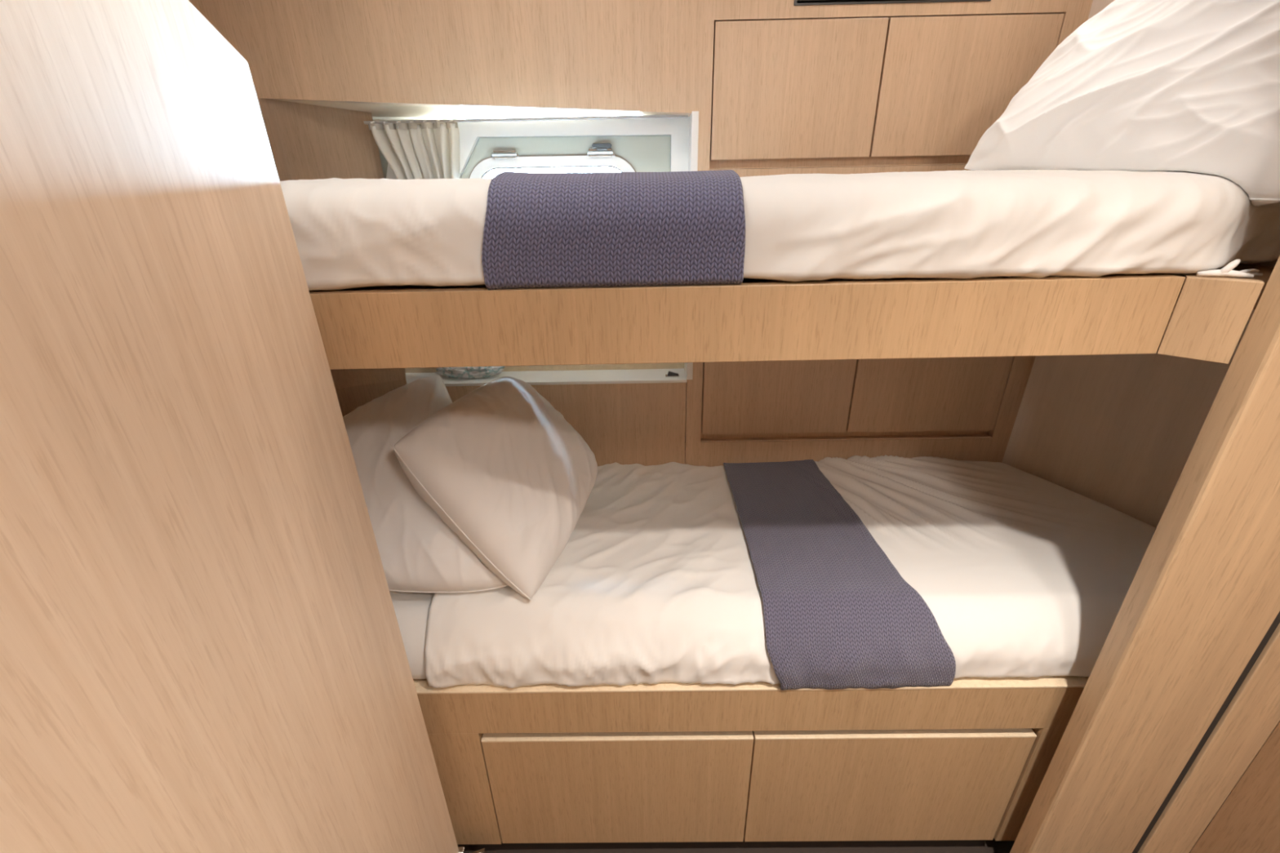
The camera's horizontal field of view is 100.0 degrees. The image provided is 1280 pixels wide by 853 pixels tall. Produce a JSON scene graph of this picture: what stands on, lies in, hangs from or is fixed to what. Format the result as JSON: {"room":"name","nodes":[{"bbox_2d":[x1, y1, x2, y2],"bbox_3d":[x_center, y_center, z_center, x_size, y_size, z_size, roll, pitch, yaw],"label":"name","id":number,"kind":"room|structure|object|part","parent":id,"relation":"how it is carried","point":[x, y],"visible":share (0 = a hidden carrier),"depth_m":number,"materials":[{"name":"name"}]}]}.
{"room":"boat cabin","nodes":[
{"label":"boat cabin","id":0,"kind":"room"},
{"bbox_2d":[255,89,406,417],"bbox_3d":[-1.091,-0.203,1.521,0.852,1.300,0.155,-11,26,-22],"label":"wall","id":1,"kind":"structure","parent":0,"point":[307,141],"depth_m":1.42,"materials":[{"name":"brown wood"}]},
{"bbox_2d":[309,262,1274,369],"bbox_3d":[-0.040,-0.236,1.082,2.204,0.184,0.664,-1,24,1],"label":"upper berth","id":2,"kind":"object","parent":1,"relation":"attached to","point":[1191,316],"visible":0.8,"depth_m":0.81,"materials":[{"name":"brown wood"}]},
{"bbox_2d":[280,169,1279,290],"bbox_3d":[-0.022,-0.395,1.027,2.146,0.162,0.623,-1,24,1],"label":"mattress","id":3,"kind":"object","parent":2,"relation":"on","point":[348,233],"visible":0.57,"depth_m":0.76,"materials":[{"name":"white fabric"}]},
{"bbox_2d":[481,169,745,289],"bbox_3d":[-0.038,-0.392,1.014,0.376,0.162,0.581,-1,24,1],"label":"knitted blanket","id":4,"kind":"object","parent":3,"relation":"on","point":[542,229],"visible":1,"depth_m":0.76,"materials":[{"name":"purple fabric"}]},
{"bbox_2d":[964,0,1279,207],"bbox_3d":[0.866,-0.580,0.899,0.280,0.378,0.546,-6,25,-12],"label":"pillow","id":5,"kind":"object","parent":3,"relation":"on","point":[1193,86],"visible":0.91,"depth_m":0.84,"materials":[{"name":"white fabric"}]},
{"bbox_2d":[1195,258,1262,278],"bbox_3d":[0.858,-0.226,0.768,0.100,0.028,0.032,-4,24,-6],"label":"tie","id":6,"kind":"object","parent":2,"relation":"on","point":[1227,271],"visible":1,"depth_m":0.77,"materials":[{"name":"white fabric"}]},
{"bbox_2d":[188,0,1093,466],"bbox_3d":[-0.117,-0.490,1.507,2.650,2.200,0.050,-1,24,1],"label":"wall","id":7,"kind":"structure","parent":0,"point":[624,56],"depth_m":1.31,"materials":[{"name":"brown wood"}]},
{"bbox_2d":[271,98,689,120],"bbox_3d":[-0.422,-0.847,1.392,1.103,0.093,0.128,-1,24,1],"label":"trim","id":8,"kind":"structure","parent":7,"relation":"attached to","point":[379,112],"depth_m":1.42,"materials":[{"name":"beige"}]},
{"bbox_2d":[363,114,688,124],"bbox_3d":[-0.296,-0.798,1.396,0.842,0.007,0.012,-1,24,1],"label":"track","id":9,"kind":"object","parent":7,"relation":"attached to","point":[660,116],"visible":0.96,"depth_m":1.39,"materials":[{"name":"grey"}]},
{"bbox_2d":[368,119,460,179],"bbox_3d":[-0.584,-0.572,1.484,0.232,0.481,0.067,-1,24,1],"label":"curtain","id":10,"kind":"object","parent":9,"relation":"hanging from","point":[412,150],"visible":0.3,"depth_m":1.41,"materials":[{"name":"white fabric"}]},
{"bbox_2d":[386,116,689,179],"bbox_3d":[-0.278,-0.523,1.562,0.827,0.640,0.036,-1,24,1],"label":"window","id":11,"kind":"structure","parent":7,"relation":"in","point":[636,144],"depth_m":1.45,"materials":[{"name":"white paint"}]},
{"bbox_3d":[-0.239,-0.638,1.517,0.478,0.224,0.024,-1,24,1],"label":"porthole frame","id":12,"kind":"part","parent":11,"relation":"part of","materials":[{"name":"white paint"}]},
{"bbox_3d":[-0.238,-0.601,1.537,0.690,0.454,0.015,-1,24,1],"label":"panel","id":13,"kind":"part","parent":11,"relation":"part of","materials":[{"name":"grey"}]},
{"bbox_2d":[404,362,684,373],"bbox_3d":[-0.421,-0.213,1.737,1.128,0.064,0.020,-1,24,1],"label":"trim","id":14,"kind":"structure","parent":7,"relation":"attached to","point":[677,365],"depth_m":1.74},
{"bbox_2d":[404,368,686,386],"bbox_3d":[-0.421,-0.156,1.702,1.128,0.010,0.131,-1,24,1],"label":"trim","id":15,"kind":"structure","parent":7,"relation":"attached to","point":[626,375],"depth_m":1.68,"materials":[{"name":"white paint"}]},
{"bbox_2d":[435,365,505,378],"bbox_3d":[-0.528,-0.183,1.676,0.228,0.061,0.069,-1,24,1],"label":"plastic bag","id":16,"kind":"object","parent":15,"relation":"on","point":[463,372],"visible":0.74,"depth_m":1.66,"materials":[{"name":"plastic"}]},
{"bbox_2d":[665,371,679,377],"bbox_3d":[0.100,-0.163,1.663,0.042,0.016,0.017,-1,24,1],"label":"metal catch","id":17,"kind":"object","parent":15,"relation":"on","point":[670,374],"visible":1,"depth_m":1.66,"materials":[{"name":"silver metal"}]},
{"bbox_3d":[0.100,-0.158,1.665,0.042,0.004,0.017,-1,24,1],"label":"plate","id":18,"kind":"part","parent":17,"relation":"part of","materials":[{"name":"silver metal"}]},
{"bbox_3d":[0.102,-0.165,1.661,0.034,0.013,0.008,-1,24,1],"label":"lever","id":19,"kind":"part","parent":17,"relation":"part of","materials":[{"name":"grey metal"}]},
{"bbox_2d":[684,111,698,379],"bbox_3d":[0.145,-0.492,1.548,0.018,0.709,0.131,-1,24,1],"label":"trim","id":20,"kind":"structure","parent":7,"relation":"attached to","point":[694,117],"depth_m":1.38,"materials":[{"name":"white paint"}]},
{"bbox_2d":[700,356,1013,441],"bbox_3d":[0.655,-0.160,1.653,0.928,0.424,0.048,-1,24,1],"label":"upper cabinet","id":21,"kind":"object","parent":7,"relation":"attached to","point":[934,397],"visible":0.58,"depth_m":1.66,"materials":[{"name":"brown wood"}]},
{"bbox_3d":[0.422,-0.163,1.637,0.457,0.395,0.020,-1,24,1],"label":"door","id":22,"kind":"part","parent":21,"relation":"part of","materials":[{"name":"brown wood"}]},
{"bbox_3d":[0.886,-0.169,1.632,0.461,0.395,0.020,-1,24,1],"label":"door","id":23,"kind":"part","parent":21,"relation":"part of","materials":[{"name":"brown wood"}]},
{"bbox_2d":[709,13,1064,169],"bbox_3d":[0.590,-0.830,1.351,0.824,0.317,0.048,-1,24,1],"label":"upper cabinet","id":24,"kind":"object","parent":7,"relation":"attached to","point":[921,91],"visible":0.82,"depth_m":1.32,"materials":[{"name":"brown wood"}]},
{"bbox_3d":[0.385,-0.830,1.336,0.408,0.294,0.020,-1,24,1],"label":"door","id":25,"kind":"part","parent":24,"relation":"part of","materials":[{"name":"brown wood"}]},
{"bbox_3d":[0.796,-0.836,1.332,0.406,0.294,0.020,-1,24,1],"label":"door","id":26,"kind":"part","parent":24,"relation":"part of","materials":[{"name":"brown wood"}]},
{"bbox_2d":[793,0,991,5],"bbox_3d":[0.587,-1.036,1.257,0.456,0.084,0.051,-1,24,1],"label":"air vent","id":27,"kind":"object","parent":7,"relation":"in","point":[797,2],"visible":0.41,"depth_m":1.25,"materials":[{"name":"black metal"}]},
{"bbox_2d":[457,728,1231,852],"bbox_3d":[0.129,1.360,0.859,3.200,0.050,3.050,-1,24,1],"label":"floor","id":28,"kind":"structure","parent":0,"point":[993,846],"depth_m":1.39,"materials":[{"name":"brown"}]},
{"bbox_2d":[0,0,487,852],"bbox_3d":[-0.434,0.305,0.614,0.111,2.072,0.666,-1,24,1],"label":"door","id":29,"kind":"structure","parent":28,"relation":"on","point":[202,649],"depth_m":0.52,"materials":[{"name":"brown wood"}]},
{"bbox_2d":[413,675,1088,844],"bbox_3d":[0.026,0.678,1.583,2.200,0.604,0.731,-1,24,1],"label":"lower berth","id":30,"kind":"object","parent":28,"relation":"on","point":[964,759],"visible":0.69,"depth_m":1.22,"materials":[{"name":"brown wood"}]},
{"bbox_2d":[389,591,435,679],"bbox_3d":[0.227,0.328,1.432,2.377,0.150,0.711,-1,24,1],"label":"mattress","id":31,"kind":"object","parent":30,"relation":"on","point":[411,610],"visible":0.07,"depth_m":1.14,"materials":[{"name":"white fabric"}]},
{"bbox_2d":[342,373,507,593],"bbox_3d":[-0.566,0.147,1.260,0.378,0.348,0.582,-15,28,-28],"label":"pillow","id":32,"kind":"object","parent":31,"relation":"on","point":[420,553],"visible":0.55,"depth_m":1.17,"materials":[{"name":"white fabric"}]},
{"bbox_3d":[-0.047,0.869,1.282,0.606,0.380,0.020,-1,24,1],"label":"drawer","id":33,"kind":"part","parent":30,"relation":"part of","materials":[{"name":"brown wood"}]},
{"bbox_2d":[425,454,1155,688],"bbox_3d":[0.517,0.312,1.430,1.922,0.197,0.769,-1,24,1],"label":"sheet","id":34,"kind":"object","parent":30,"relation":"on","point":[1021,574],"visible":0.67,"depth_m":1.18,"materials":[{"name":"white fabric"}]},
{"bbox_2d":[391,376,597,599],"bbox_3d":[-0.305,0.101,1.300,0.361,0.353,0.488,6,25,15],"label":"pillow","id":35,"kind":"object","parent":34,"relation":"on","point":[501,467],"visible":1,"depth_m":1.15,"materials":[{"name":"white fabric"}]},
{"bbox_2d":[723,459,955,690],"bbox_3d":[0.452,0.325,1.400,0.391,0.194,0.717,-1,24,1],"label":"knitted blanket","id":36,"kind":"object","parent":34,"relation":"on","point":[838,614],"visible":1,"depth_m":1.13,"materials":[{"name":"purple fabric"}]},
{"bbox_3d":[0.568,0.860,1.276,0.619,0.380,0.020,-1,24,1],"label":"drawer","id":37,"kind":"part","parent":30,"relation":"part of","materials":[{"name":"brown wood"}]},
{"bbox_2d":[1001,317,1279,722],"bbox_3d":[1.371,0.139,1.336,0.053,0.940,0.870,-11,26,-22],"label":"wall","id":38,"kind":"structure","parent":0,"point":[1117,432],"depth_m":1.45,"materials":[{"name":"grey wood"}]},
{"bbox_2d":[1088,0,1278,317],"bbox_3d":[1.075,-0.809,0.898,0.045,1.160,0.790,-1,24,1],"label":"wall","id":39,"kind":"structure","parent":0,"point":[1097,6],"depth_m":1.22,"materials":[{"name":"grey wood"}]},
{"bbox_2d":[1009,255,1279,852],"bbox_3d":[0.968,-0.021,0.785,0.224,2.500,0.042,-1,24,1],"label":"door frame","id":40,"kind":"structure","parent":39,"relation":"attached to","point":[1203,595],"depth_m":0.93,"materials":[{"name":"brown wood"}]},
{"bbox_2d":[1132,611,1279,852],"bbox_3d":[1.091,-0.022,0.781,0.023,2.500,0.023,-1,24,1],"label":"trim","id":41,"kind":"structure","parent":39,"relation":"attached to","point":[1276,622],"depth_m":1.04,"materials":[{"name":"grey"}]},
{"bbox_2d":[1190,722,1279,852],"bbox_3d":[1.229,0.395,-0.152,0.050,2.500,2.006,-1,24,1],"label":"wall","id":42,"kind":"structure","parent":0,"point":[1248,821],"depth_m":1.07,"materials":[{"name":"brown wood"}]},
{"bbox_2d":[1137,622,1279,852],"bbox_3d":[1.156,-0.024,0.782,0.106,2.500,0.040,-1,24,1],"label":"trim","id":43,"kind":"structure","parent":42,"relation":"attached to","point":[1253,713],"depth_m":1.07,"materials":[{"name":"brown wood"}]},
{"bbox_2d":[1231,722,1279,791],"bbox_3d":[1.651,0.195,0.274,0.050,2.500,2.950,-1,24,1],"label":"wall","id":44,"kind":"structure","parent":0,"point":[1278,722],"depth_m":1.44,"materials":[{"name":"brown wood"}]},
{"bbox_3d":[-1.468,0.221,0.352,0.050,2.500,3.050,-1,24,1],"label":"wall","id":45,"kind":"structure","parent":0,"visible":0},
{"bbox_2d":[377,146,387,178],"bbox_3d":[0.111,-0.406,1.676,3.200,2.500,0.030,-1,24,1],"label":"trim","id":46,"kind":"structure","parent":45,"relation":"attached to","point":[384,162],"depth_m":1.51,"materials":[{"name":"grey"}]}
]}

